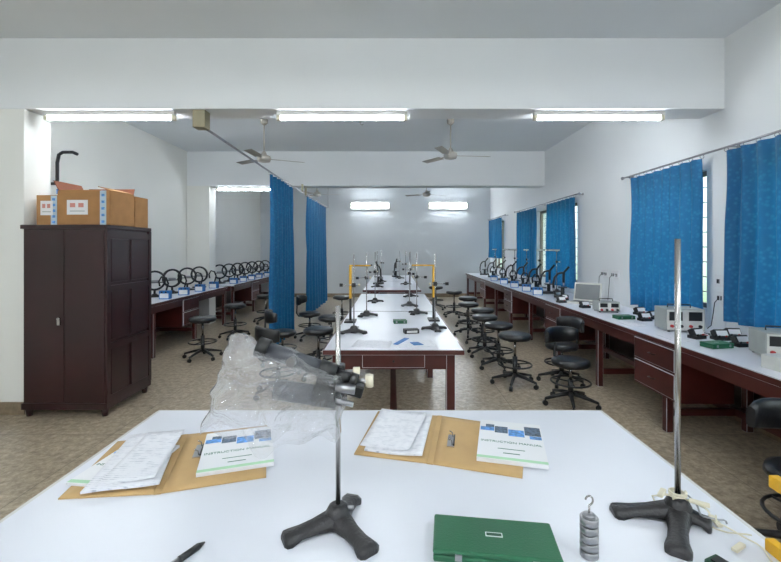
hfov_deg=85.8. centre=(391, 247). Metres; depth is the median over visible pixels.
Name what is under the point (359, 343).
sheet
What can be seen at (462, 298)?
stool
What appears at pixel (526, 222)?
window curtain
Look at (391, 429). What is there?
printed sheet
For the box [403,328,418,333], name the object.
box
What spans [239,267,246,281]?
box
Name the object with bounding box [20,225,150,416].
tall cabinet
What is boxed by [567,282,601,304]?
laptop
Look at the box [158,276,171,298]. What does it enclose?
box
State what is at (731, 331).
meter
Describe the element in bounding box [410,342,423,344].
booklet
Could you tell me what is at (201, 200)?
pillar
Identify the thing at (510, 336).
stool
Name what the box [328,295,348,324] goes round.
stool
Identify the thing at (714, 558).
switch box
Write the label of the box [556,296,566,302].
meter
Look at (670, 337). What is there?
printed sheet
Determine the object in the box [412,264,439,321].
wooden stand
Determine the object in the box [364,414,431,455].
pages
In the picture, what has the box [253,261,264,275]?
tangent galvanometer
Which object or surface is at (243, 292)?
lab bench
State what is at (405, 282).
stand
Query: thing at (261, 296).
stool
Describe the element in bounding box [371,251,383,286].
stand
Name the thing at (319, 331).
stool
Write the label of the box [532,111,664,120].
fluorescent tube light
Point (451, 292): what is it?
stool
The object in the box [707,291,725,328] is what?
board
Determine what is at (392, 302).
lab table
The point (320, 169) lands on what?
ceiling beam
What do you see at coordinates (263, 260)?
tangent galvanometer
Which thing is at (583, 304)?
meter
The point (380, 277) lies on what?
microscope
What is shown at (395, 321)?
instrument case
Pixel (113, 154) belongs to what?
wall
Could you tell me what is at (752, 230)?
window curtain
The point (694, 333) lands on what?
meter
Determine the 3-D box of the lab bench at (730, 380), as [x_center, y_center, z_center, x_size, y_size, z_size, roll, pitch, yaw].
[2.760,1.200,7.300,0.852,0.800,12.200,0,0,0]
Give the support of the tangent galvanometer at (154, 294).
on the lab bench at (173, 314)
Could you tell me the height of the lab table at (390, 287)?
0.800 m
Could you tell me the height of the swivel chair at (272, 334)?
0.765 m
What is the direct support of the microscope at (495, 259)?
on the lab bench at (730, 380)
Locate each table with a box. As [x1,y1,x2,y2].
[0,410,779,561]
[322,311,464,409]
[352,294,436,372]
[363,281,420,293]
[369,275,414,280]
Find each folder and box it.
[58,425,266,499]
[354,411,522,478]
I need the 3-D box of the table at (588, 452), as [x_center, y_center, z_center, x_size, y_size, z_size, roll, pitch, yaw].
[-0.055,1.170,1.310,2.020,0.860,1.220,0,0,0]
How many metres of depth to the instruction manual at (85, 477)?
1.35 m
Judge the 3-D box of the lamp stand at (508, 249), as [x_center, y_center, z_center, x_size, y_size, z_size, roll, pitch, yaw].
[2.926,0.411,10.114,0.299,0.778,0.204,0,0,-11]
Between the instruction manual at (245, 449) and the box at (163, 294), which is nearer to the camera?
the instruction manual at (245, 449)
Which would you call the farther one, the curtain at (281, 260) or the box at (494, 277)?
the box at (494, 277)
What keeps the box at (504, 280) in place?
on the lab bench at (730, 380)
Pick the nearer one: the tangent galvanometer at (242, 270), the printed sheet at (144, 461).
the printed sheet at (144, 461)
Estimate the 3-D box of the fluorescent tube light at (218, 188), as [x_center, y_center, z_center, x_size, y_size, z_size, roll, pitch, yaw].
[-3.080,-1.258,8.900,1.280,0.085,0.060,0,0,0]
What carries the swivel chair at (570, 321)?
on the floor
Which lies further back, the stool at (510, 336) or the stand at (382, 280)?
the stand at (382, 280)
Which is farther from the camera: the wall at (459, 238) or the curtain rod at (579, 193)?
the wall at (459, 238)
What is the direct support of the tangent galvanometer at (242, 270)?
on the lab bench at (243, 292)
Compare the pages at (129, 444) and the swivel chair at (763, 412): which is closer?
the pages at (129, 444)
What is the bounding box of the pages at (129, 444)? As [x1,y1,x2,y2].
[80,430,174,493]
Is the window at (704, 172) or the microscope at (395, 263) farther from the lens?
the microscope at (395, 263)
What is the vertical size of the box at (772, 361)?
0.090 m
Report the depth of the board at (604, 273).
6.24 m
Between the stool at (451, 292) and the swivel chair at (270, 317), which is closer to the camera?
the swivel chair at (270, 317)
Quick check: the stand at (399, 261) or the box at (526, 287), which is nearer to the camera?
the box at (526, 287)
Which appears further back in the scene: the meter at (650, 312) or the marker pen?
the meter at (650, 312)
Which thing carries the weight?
on the table at (588, 452)
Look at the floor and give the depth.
4.27 m
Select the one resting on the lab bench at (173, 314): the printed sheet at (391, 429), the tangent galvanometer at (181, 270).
the tangent galvanometer at (181, 270)
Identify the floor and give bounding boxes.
[0,297,780,542]
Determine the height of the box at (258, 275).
0.362 m
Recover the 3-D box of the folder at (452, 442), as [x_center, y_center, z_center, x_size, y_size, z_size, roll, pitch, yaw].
[0.191,0.725,1.630,0.633,0.030,0.425,0,0,16]
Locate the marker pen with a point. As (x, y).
(196, 547)
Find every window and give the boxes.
[495,221,503,268]
[540,203,576,281]
[703,171,706,307]
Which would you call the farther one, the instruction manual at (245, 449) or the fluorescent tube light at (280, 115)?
the fluorescent tube light at (280, 115)
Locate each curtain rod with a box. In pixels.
[514,192,583,212]
[621,129,780,179]
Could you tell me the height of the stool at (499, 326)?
0.602 m
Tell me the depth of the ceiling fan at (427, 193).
11.17 m
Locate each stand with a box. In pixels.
[253,306,378,560]
[339,254,366,333]
[344,265,370,322]
[356,253,377,317]
[367,252,383,302]
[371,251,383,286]
[379,251,386,281]
[396,250,403,278]
[401,251,408,284]
[401,252,417,306]
[402,252,418,296]
[409,253,427,314]
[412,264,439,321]
[421,254,448,331]
[508,249,519,280]
[521,249,531,283]
[537,249,546,287]
[547,249,560,291]
[609,239,711,561]
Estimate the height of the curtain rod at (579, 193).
0.044 m
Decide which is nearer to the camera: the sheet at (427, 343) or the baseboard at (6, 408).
the sheet at (427, 343)
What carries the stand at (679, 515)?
on the table at (588, 452)
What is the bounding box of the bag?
[200,335,346,442]
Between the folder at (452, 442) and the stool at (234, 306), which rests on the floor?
the stool at (234, 306)
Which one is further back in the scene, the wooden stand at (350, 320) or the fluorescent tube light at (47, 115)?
the wooden stand at (350, 320)
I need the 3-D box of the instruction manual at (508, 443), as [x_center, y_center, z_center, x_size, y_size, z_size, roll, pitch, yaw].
[0.446,0.728,1.579,0.235,0.015,0.326,0,0,14]
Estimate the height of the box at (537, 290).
0.362 m
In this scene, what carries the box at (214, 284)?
on the lab bench at (173, 314)
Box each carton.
[37,195,57,224]
[53,180,134,226]
[134,196,147,227]
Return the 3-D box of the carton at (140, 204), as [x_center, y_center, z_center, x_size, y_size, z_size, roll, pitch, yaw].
[-2.870,-0.384,4.564,0.300,0.327,0.232,0,0,0]
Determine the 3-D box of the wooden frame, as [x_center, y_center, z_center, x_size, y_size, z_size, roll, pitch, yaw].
[0.925,0.645,0.930,0.024,0.190,0.200,0,0,0]
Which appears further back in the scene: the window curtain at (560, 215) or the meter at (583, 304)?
the window curtain at (560, 215)
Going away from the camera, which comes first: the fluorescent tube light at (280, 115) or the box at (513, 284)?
the fluorescent tube light at (280, 115)
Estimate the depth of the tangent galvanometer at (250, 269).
11.13 m
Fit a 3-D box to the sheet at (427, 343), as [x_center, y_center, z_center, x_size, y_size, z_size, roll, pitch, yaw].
[0.180,0.799,3.510,0.349,0.002,0.242,0,0,-10]
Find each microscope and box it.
[373,261,383,283]
[392,259,397,276]
[479,258,487,274]
[487,259,496,276]
[495,260,505,279]
[505,261,516,282]
[515,262,527,285]
[527,263,541,289]
[539,264,554,293]
[552,266,569,297]
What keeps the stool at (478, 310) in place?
on the floor
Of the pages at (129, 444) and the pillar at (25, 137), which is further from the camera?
the pillar at (25, 137)
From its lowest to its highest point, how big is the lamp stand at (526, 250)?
0.778 m
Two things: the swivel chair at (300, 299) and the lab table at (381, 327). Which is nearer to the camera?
the lab table at (381, 327)
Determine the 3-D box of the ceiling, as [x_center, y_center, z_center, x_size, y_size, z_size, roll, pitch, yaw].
[-0.545,-2.080,4.850,7.890,0.120,18.100,0,0,0]
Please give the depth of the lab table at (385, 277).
11.02 m
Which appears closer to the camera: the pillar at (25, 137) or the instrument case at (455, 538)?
the instrument case at (455, 538)
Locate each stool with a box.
[182,315,222,362]
[218,303,249,340]
[253,294,268,324]
[297,326,333,381]
[312,314,343,358]
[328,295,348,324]
[429,286,445,309]
[443,290,465,317]
[453,301,480,337]
[455,296,480,327]
[465,307,496,347]
[467,314,503,357]
[479,321,520,373]
[490,331,538,391]
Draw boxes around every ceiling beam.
[0,38,723,118]
[187,151,544,187]
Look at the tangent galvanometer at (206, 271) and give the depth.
8.47 m
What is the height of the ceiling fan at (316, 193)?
0.650 m
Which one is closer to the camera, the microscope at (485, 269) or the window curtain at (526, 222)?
the window curtain at (526, 222)
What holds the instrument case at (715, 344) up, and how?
on the lab bench at (730, 380)
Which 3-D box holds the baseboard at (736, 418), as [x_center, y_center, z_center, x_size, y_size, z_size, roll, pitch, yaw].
[3.194,1.540,4.844,0.012,0.120,17.688,0,0,0]
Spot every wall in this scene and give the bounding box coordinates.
[51,120,259,311]
[260,188,489,292]
[490,3,780,337]
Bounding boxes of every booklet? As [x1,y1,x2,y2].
[394,338,408,344]
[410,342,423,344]
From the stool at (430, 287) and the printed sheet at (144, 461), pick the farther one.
the stool at (430, 287)
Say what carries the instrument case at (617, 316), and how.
on the lab bench at (730, 380)
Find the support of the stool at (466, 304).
on the floor
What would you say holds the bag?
on the stand at (337, 518)
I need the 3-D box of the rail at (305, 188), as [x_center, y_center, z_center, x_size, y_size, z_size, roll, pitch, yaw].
[-1.870,-1.580,10.700,0.040,0.880,3.200,0,0,0]
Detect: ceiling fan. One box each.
[236,119,304,164]
[304,190,339,196]
[405,188,442,196]
[422,119,490,162]
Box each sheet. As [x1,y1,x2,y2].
[96,429,184,484]
[351,340,391,347]
[360,408,426,449]
[396,340,435,347]
[616,321,644,325]
[656,334,693,341]
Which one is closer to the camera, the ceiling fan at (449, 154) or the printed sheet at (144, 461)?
the printed sheet at (144, 461)
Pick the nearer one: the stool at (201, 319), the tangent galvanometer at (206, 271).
the stool at (201, 319)
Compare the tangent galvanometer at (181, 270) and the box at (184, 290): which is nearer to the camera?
the box at (184, 290)
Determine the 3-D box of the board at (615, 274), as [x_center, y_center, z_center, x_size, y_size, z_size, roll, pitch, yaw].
[3.153,0.558,6.000,0.094,0.477,0.232,0,0,0]
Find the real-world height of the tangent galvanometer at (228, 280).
0.431 m
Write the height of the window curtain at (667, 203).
1.694 m
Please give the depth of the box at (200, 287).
7.71 m
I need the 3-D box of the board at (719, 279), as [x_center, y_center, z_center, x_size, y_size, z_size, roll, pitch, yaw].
[3.192,0.320,4.060,0.016,0.120,0.180,0,0,0]
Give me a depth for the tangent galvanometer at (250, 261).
11.69 m
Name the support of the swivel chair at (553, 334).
on the floor
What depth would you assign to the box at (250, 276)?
10.56 m
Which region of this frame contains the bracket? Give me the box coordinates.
[51,151,78,184]
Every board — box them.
[599,269,607,299]
[608,270,618,300]
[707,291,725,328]
[715,274,723,286]
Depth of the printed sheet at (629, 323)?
4.44 m
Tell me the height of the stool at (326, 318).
0.602 m
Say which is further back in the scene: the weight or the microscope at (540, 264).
the microscope at (540, 264)
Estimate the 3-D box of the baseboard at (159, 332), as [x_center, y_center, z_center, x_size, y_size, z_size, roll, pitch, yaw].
[-4.284,1.540,6.570,0.012,0.120,4.420,0,0,0]
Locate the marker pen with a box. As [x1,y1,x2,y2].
[171,541,204,561]
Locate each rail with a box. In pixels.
[193,110,303,193]
[305,188,327,207]
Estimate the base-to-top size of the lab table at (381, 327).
0.800 m
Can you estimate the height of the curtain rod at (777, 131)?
0.044 m
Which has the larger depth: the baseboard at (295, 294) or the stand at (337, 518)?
the baseboard at (295, 294)
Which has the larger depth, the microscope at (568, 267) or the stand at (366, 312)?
the microscope at (568, 267)
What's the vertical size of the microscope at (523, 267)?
0.512 m
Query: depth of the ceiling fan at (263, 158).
6.56 m
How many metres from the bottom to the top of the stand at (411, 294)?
0.740 m
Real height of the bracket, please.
0.430 m
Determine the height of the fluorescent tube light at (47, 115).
0.085 m
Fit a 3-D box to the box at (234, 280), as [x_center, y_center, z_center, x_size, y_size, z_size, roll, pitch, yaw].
[-3.552,0.619,9.392,0.184,0.362,0.116,0,0,-1]
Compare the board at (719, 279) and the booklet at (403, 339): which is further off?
the board at (719, 279)
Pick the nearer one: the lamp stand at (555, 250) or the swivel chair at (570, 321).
the swivel chair at (570, 321)
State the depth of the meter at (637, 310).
5.03 m
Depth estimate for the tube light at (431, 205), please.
13.65 m
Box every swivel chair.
[253,325,295,401]
[261,309,296,369]
[294,295,324,341]
[536,316,585,388]
[542,326,601,409]
[746,397,780,538]
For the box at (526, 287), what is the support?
on the lab bench at (730, 380)
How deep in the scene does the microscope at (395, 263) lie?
11.56 m
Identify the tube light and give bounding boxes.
[43,111,176,120]
[216,186,269,190]
[276,111,406,120]
[350,202,389,208]
[428,202,467,208]
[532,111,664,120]
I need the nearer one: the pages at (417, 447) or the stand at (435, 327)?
the pages at (417, 447)
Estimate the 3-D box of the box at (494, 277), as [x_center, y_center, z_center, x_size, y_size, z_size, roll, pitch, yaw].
[2.466,0.619,10.196,0.184,0.362,0.116,0,0,17]
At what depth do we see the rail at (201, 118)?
4.14 m
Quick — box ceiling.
[0,0,780,150]
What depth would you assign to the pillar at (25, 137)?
4.04 m
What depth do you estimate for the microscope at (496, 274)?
10.53 m
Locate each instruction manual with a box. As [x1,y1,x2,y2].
[66,445,179,486]
[196,426,273,476]
[477,420,548,469]
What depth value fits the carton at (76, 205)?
4.02 m
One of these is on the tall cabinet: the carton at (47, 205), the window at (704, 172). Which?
the carton at (47, 205)
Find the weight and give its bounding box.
[580,495,598,561]
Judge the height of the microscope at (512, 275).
0.512 m
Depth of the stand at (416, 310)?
5.09 m
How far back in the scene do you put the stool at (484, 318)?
6.20 m
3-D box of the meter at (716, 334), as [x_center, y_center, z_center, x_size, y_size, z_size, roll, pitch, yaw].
[2.860,0.754,3.660,0.120,0.091,0.090,0,0,0]
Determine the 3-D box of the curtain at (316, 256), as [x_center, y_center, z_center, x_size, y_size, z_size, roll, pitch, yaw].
[-1.870,0.168,10.550,0.161,2.647,2.738,0,0,0]
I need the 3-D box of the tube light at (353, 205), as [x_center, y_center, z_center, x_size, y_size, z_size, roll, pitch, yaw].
[-0.710,-1.380,13.650,1.280,0.240,0.100,0,0,0]
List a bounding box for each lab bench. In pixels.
[151,286,227,358]
[216,274,268,320]
[466,273,780,437]
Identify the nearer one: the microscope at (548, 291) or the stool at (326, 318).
the stool at (326, 318)
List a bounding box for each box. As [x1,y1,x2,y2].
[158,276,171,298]
[177,274,189,294]
[194,272,205,291]
[208,270,218,287]
[229,268,237,283]
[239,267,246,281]
[247,265,254,279]
[255,265,262,277]
[263,264,268,275]
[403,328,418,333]
[490,266,497,280]
[499,268,507,283]
[509,270,518,287]
[521,272,530,291]
[531,274,542,294]
[704,554,727,561]
[761,353,780,371]
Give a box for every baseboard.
[0,402,24,414]
[156,331,168,335]
[294,293,479,296]
[524,314,780,442]
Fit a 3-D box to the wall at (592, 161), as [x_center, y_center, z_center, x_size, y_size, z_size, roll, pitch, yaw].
[3.300,-0.210,4.850,0.200,3.620,18.100,0,0,0]
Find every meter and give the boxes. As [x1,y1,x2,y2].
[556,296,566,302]
[579,301,590,307]
[633,307,644,314]
[637,312,652,320]
[648,311,653,319]
[687,328,706,339]
[710,329,730,340]
[724,328,741,336]
[730,335,748,347]
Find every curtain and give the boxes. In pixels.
[268,172,294,343]
[306,195,327,310]
[488,217,501,258]
[516,206,536,276]
[545,196,575,288]
[629,155,703,310]
[723,133,780,327]
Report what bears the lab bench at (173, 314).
on the floor
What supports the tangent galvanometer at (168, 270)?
on the lab bench at (173, 314)
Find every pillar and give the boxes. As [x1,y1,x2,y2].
[0,109,50,412]
[187,186,215,323]
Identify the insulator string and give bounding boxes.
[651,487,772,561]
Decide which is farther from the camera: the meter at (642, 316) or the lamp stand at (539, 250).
the lamp stand at (539, 250)
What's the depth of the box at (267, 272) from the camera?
11.85 m
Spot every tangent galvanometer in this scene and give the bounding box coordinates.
[151,270,165,297]
[162,269,181,293]
[177,267,196,289]
[190,266,207,287]
[216,264,226,283]
[221,263,235,281]
[231,263,243,279]
[238,262,251,277]
[246,261,257,276]
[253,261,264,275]
[259,260,268,273]
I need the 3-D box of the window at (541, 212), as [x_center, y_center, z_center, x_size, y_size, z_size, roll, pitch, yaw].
[3.298,-0.090,8.250,0.075,1.420,2.000,0,0,0]
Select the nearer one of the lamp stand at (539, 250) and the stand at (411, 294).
the stand at (411, 294)
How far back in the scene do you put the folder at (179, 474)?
1.35 m
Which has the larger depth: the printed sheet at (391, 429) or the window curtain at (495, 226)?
the window curtain at (495, 226)
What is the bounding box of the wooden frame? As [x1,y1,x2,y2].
[765,475,780,561]
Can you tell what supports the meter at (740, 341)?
on the lab bench at (730, 380)
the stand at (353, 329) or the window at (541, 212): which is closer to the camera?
the stand at (353, 329)
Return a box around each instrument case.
[393,319,406,323]
[433,514,563,561]
[612,314,634,319]
[700,340,733,348]
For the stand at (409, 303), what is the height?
0.740 m
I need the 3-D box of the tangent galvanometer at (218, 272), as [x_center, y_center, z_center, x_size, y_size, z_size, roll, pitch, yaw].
[-3.900,0.585,9.500,0.267,0.431,0.272,0,0,39]
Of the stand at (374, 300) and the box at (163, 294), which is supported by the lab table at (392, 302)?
the stand at (374, 300)
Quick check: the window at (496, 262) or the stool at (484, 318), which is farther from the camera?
the window at (496, 262)
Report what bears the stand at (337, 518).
on the table at (588, 452)

